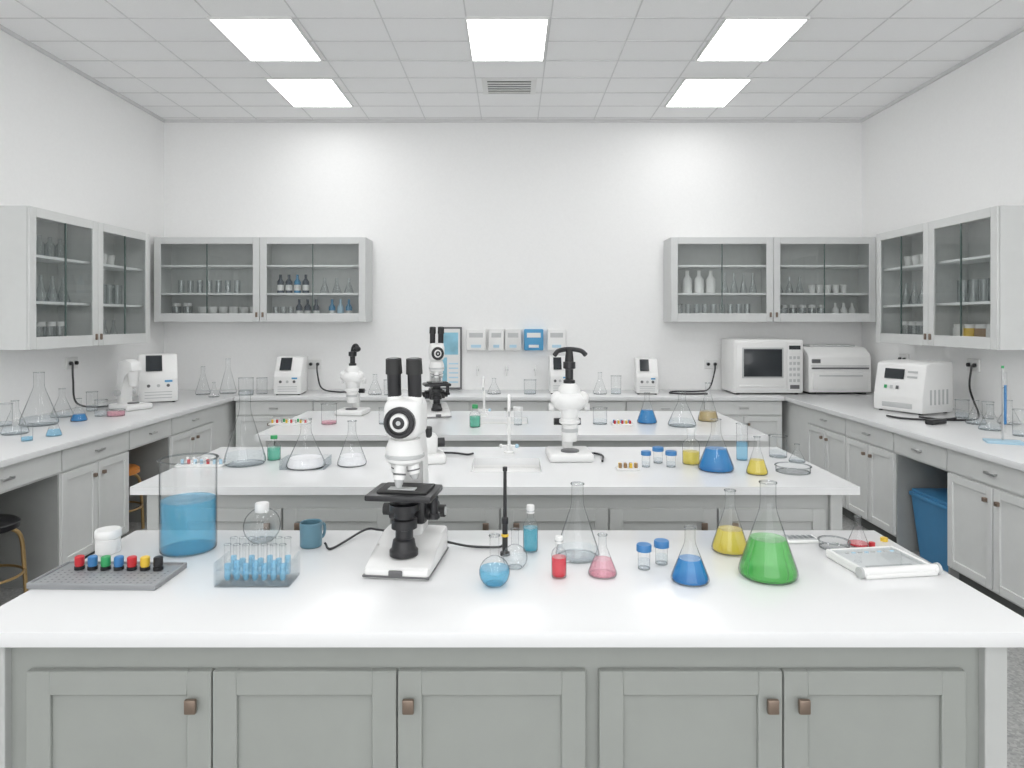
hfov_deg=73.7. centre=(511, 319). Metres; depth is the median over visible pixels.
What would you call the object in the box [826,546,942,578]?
tray
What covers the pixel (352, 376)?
microscope
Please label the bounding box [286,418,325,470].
flask
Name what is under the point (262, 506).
flask
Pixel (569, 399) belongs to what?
microscope
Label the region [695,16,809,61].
ceiling light panel
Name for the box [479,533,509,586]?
flask
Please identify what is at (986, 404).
flask
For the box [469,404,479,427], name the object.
bottle
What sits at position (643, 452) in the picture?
vial
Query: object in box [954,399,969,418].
glass beaker
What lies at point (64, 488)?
countertop
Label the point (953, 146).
wall
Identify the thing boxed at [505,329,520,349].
wall dispenser
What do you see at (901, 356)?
power outlet
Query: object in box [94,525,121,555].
jar
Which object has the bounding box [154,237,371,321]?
upper cabinet
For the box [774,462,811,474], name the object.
petri dish
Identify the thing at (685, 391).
flask
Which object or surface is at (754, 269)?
upper cabinet
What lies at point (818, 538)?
petri dish
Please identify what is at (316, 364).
power cable
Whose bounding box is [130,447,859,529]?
lab bench
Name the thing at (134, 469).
stool
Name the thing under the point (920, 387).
instrument
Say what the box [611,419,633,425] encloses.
tray
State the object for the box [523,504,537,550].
bottle
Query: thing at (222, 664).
lab bench
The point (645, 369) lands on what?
benchtop analyzer
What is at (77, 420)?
flask
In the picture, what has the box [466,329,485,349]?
wall dispenser
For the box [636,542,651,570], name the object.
vial
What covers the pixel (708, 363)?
power outlet
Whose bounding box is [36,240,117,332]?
stored labware
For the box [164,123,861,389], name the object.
wall
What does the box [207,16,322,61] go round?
ceiling light panel
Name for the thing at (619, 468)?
tray
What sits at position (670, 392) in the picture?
power cable
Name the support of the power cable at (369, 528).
on the lab bench at (222, 664)
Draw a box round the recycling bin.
[909,488,947,571]
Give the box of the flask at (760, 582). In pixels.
[738,480,798,585]
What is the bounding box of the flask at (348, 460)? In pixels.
[337,420,366,467]
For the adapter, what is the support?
on the countertop at (842, 434)
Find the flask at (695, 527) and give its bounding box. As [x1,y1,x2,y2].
[671,525,709,586]
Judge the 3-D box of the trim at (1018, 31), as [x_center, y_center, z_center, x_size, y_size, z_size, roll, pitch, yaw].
[3.800,-2.165,1.420,0.020,0.030,12.040,0,0,0]
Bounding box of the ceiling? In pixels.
[0,0,1023,118]
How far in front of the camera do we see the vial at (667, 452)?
3.51 m
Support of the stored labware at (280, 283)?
in the upper cabinet at (343, 265)
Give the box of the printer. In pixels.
[803,344,870,393]
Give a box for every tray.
[26,555,186,590]
[175,457,231,467]
[268,418,310,424]
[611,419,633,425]
[616,462,639,470]
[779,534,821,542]
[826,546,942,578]
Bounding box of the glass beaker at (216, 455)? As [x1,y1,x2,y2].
[157,453,218,556]
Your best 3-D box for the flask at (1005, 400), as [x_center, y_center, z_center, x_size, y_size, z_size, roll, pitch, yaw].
[3.632,0.673,4.991,0.146,0.173,0.146,0,0,0]
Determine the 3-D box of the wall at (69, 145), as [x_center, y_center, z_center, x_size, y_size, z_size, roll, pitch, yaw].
[-3.840,-0.260,1.420,0.100,3.840,12.040,0,0,0]
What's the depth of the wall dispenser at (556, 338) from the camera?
7.34 m
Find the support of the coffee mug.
on the lab bench at (222, 664)
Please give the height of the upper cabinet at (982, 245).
1.030 m
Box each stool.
[0,514,27,592]
[129,464,144,528]
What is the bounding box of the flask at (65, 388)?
[50,388,73,417]
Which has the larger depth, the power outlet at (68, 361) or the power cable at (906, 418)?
the power outlet at (68, 361)
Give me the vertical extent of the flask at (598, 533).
0.121 m
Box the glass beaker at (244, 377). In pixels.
[238,377,253,395]
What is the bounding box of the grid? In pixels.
[0,0,1023,119]
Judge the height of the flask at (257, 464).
0.386 m
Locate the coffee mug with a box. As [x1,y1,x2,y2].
[300,519,325,548]
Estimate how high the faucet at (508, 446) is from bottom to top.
0.343 m
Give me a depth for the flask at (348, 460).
3.53 m
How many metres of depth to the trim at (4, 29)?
5.88 m
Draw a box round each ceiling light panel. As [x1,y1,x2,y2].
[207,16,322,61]
[265,77,353,106]
[465,16,549,61]
[665,77,752,106]
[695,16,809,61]
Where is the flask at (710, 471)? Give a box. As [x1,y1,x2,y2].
[699,418,733,472]
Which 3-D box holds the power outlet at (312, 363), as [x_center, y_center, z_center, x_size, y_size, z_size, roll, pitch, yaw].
[-2.146,0.479,7.420,0.150,0.100,0.039,0,0,0]
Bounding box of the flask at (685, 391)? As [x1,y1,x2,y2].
[668,391,694,427]
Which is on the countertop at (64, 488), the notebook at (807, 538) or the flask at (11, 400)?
the flask at (11, 400)
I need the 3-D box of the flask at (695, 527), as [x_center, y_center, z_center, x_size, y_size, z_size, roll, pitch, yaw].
[0.518,0.680,1.989,0.111,0.158,0.111,0,0,0]
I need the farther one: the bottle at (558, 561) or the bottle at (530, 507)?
the bottle at (530, 507)
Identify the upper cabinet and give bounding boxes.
[0,206,149,349]
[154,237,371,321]
[664,237,875,321]
[876,206,1023,349]
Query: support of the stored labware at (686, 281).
in the upper cabinet at (754, 269)
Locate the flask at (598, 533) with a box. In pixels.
[589,533,615,579]
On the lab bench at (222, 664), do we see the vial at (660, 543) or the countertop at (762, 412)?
the vial at (660, 543)
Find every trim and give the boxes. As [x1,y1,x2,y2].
[0,24,165,122]
[165,119,860,122]
[860,26,1023,122]
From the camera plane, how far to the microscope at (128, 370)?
5.80 m
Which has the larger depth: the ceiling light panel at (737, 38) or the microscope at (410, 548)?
the ceiling light panel at (737, 38)
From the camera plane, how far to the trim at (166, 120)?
7.42 m
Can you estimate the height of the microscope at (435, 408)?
0.709 m
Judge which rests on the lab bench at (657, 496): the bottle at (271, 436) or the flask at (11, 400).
the bottle at (271, 436)
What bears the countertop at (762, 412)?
on the floor
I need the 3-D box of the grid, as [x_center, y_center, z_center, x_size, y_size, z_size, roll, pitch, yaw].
[0.010,-2.178,1.420,7.600,0.004,12.040,0,0,0]
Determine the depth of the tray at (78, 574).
2.01 m
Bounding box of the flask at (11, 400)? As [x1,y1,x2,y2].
[1,400,29,435]
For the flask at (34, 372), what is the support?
on the countertop at (64, 488)
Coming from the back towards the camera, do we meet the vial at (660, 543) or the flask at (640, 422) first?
the flask at (640, 422)
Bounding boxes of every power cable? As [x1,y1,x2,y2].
[72,363,108,407]
[316,364,344,392]
[324,527,384,549]
[444,452,473,455]
[447,541,501,547]
[591,452,603,461]
[669,364,715,394]
[886,415,956,420]
[919,365,979,420]
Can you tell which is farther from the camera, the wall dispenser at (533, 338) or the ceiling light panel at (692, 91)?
the wall dispenser at (533, 338)
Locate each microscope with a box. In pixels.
[108,359,152,410]
[334,344,369,415]
[362,357,448,579]
[422,326,451,418]
[545,347,593,462]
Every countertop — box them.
[0,390,256,587]
[234,390,783,448]
[773,392,1023,616]
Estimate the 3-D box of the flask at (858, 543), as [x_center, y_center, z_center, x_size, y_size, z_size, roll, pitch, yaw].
[1.163,0.709,2.297,0.067,0.100,0.067,0,0,0]
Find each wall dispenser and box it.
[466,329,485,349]
[489,329,503,349]
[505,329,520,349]
[524,329,542,349]
[547,329,565,349]
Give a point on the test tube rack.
(236, 536)
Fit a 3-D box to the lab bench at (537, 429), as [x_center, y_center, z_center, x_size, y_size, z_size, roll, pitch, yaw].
[-0.005,1.210,5.105,3.390,0.900,1.190,0,0,0]
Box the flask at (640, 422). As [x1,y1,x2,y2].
[637,392,656,423]
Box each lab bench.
[0,530,1023,767]
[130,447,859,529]
[255,411,767,446]
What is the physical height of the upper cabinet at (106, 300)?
1.030 m
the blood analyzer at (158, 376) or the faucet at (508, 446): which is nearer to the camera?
the faucet at (508, 446)
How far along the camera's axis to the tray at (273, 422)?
4.96 m
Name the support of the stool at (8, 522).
on the floor
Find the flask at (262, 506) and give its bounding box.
[243,501,280,542]
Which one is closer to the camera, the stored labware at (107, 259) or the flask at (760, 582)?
the flask at (760, 582)
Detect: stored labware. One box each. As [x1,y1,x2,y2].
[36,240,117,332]
[172,275,351,312]
[682,271,855,312]
[902,254,989,336]
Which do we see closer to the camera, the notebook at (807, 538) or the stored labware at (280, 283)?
the notebook at (807, 538)
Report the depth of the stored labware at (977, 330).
5.52 m
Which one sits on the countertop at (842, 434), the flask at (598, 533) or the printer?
the printer
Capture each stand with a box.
[500,466,509,556]
[983,366,1023,445]
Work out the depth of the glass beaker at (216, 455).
2.26 m
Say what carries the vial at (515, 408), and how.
on the lab bench at (537, 429)
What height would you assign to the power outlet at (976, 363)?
0.100 m
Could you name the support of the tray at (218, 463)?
on the lab bench at (657, 496)
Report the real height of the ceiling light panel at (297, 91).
0.020 m
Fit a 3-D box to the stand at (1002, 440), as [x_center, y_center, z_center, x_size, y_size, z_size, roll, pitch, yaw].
[3.040,0.522,4.220,0.200,0.475,0.120,0,0,23]
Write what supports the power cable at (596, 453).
on the lab bench at (657, 496)
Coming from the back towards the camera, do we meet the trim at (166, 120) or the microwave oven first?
the trim at (166, 120)
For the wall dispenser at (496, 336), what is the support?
attached to the wall at (487, 226)
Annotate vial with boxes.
[513,406,522,424]
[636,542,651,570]
[641,450,650,467]
[652,446,663,463]
[654,538,668,565]
[665,450,676,467]
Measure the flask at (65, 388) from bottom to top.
0.223 m
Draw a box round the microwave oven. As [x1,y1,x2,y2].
[721,339,802,393]
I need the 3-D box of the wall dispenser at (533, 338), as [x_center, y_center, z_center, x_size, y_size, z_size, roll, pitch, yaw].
[0.234,0.212,7.388,0.207,0.229,0.103,0,0,0]
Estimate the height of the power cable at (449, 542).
0.039 m
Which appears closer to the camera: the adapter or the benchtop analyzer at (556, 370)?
the adapter
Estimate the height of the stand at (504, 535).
0.287 m
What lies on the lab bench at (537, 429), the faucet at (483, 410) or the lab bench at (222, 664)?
the faucet at (483, 410)
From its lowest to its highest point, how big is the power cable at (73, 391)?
0.393 m
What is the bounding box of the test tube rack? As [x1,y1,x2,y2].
[229,536,299,576]
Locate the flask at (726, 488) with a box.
[711,488,748,555]
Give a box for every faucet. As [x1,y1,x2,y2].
[477,377,490,414]
[499,394,518,453]
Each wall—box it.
[0,30,163,422]
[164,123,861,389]
[862,31,1023,421]
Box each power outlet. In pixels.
[65,357,78,369]
[308,359,321,368]
[704,359,717,368]
[898,354,908,358]
[966,358,980,371]
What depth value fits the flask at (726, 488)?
2.23 m
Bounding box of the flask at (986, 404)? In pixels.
[979,404,1000,430]
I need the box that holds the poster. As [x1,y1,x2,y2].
[440,327,461,388]
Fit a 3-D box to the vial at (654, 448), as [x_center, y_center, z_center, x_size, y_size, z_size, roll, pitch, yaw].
[0.776,0.717,3.630,0.060,0.084,0.060,0,0,0]
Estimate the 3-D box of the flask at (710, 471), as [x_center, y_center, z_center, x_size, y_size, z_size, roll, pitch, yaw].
[1.034,0.630,3.461,0.177,0.258,0.177,0,0,0]
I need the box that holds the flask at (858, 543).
[848,515,868,546]
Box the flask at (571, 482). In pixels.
[556,482,599,563]
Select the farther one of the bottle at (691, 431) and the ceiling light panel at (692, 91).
the ceiling light panel at (692, 91)
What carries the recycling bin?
on the floor
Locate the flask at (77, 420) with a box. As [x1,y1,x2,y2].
[71,398,86,421]
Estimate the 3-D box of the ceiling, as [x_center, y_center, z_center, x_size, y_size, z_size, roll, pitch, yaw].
[0.010,-2.230,1.470,7.800,0.100,12.140,0,0,0]
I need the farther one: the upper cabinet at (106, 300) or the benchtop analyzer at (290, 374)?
the benchtop analyzer at (290, 374)
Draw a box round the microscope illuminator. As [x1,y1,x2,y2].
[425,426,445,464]
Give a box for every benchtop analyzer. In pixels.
[274,356,306,394]
[549,356,564,393]
[634,358,657,394]
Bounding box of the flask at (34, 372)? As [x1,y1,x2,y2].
[18,372,57,426]
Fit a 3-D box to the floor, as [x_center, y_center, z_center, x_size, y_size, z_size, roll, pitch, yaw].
[0.010,1.710,1.470,7.800,0.100,12.140,0,0,0]
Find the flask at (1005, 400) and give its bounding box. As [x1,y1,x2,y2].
[999,400,1020,424]
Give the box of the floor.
[0,515,1023,767]
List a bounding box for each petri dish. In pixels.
[106,408,125,416]
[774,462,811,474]
[817,535,850,549]
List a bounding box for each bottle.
[267,435,280,459]
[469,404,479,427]
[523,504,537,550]
[551,535,565,577]
[682,428,698,463]
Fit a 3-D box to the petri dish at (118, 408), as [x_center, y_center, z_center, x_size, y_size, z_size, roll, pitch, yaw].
[-3.135,0.734,5.407,0.139,0.050,0.139,0,0,0]
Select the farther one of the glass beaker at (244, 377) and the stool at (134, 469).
the glass beaker at (244, 377)
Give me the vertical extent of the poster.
0.675 m
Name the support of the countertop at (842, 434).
on the floor
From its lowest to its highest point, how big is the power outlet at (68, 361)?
0.100 m
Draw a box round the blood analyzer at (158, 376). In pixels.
[139,353,177,401]
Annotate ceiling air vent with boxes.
[481,78,536,93]
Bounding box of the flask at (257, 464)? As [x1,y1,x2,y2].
[223,390,265,467]
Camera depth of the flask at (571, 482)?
2.17 m
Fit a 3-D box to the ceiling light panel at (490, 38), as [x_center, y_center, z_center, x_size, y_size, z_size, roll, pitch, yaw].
[-0.035,-2.170,5.305,0.610,0.020,0.810,0,0,0]
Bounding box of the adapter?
[925,418,946,424]
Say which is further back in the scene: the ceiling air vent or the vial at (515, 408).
the ceiling air vent
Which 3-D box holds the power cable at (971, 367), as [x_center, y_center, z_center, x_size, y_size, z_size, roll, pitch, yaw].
[3.526,0.571,5.333,0.695,0.404,0.279,0,0,-27]

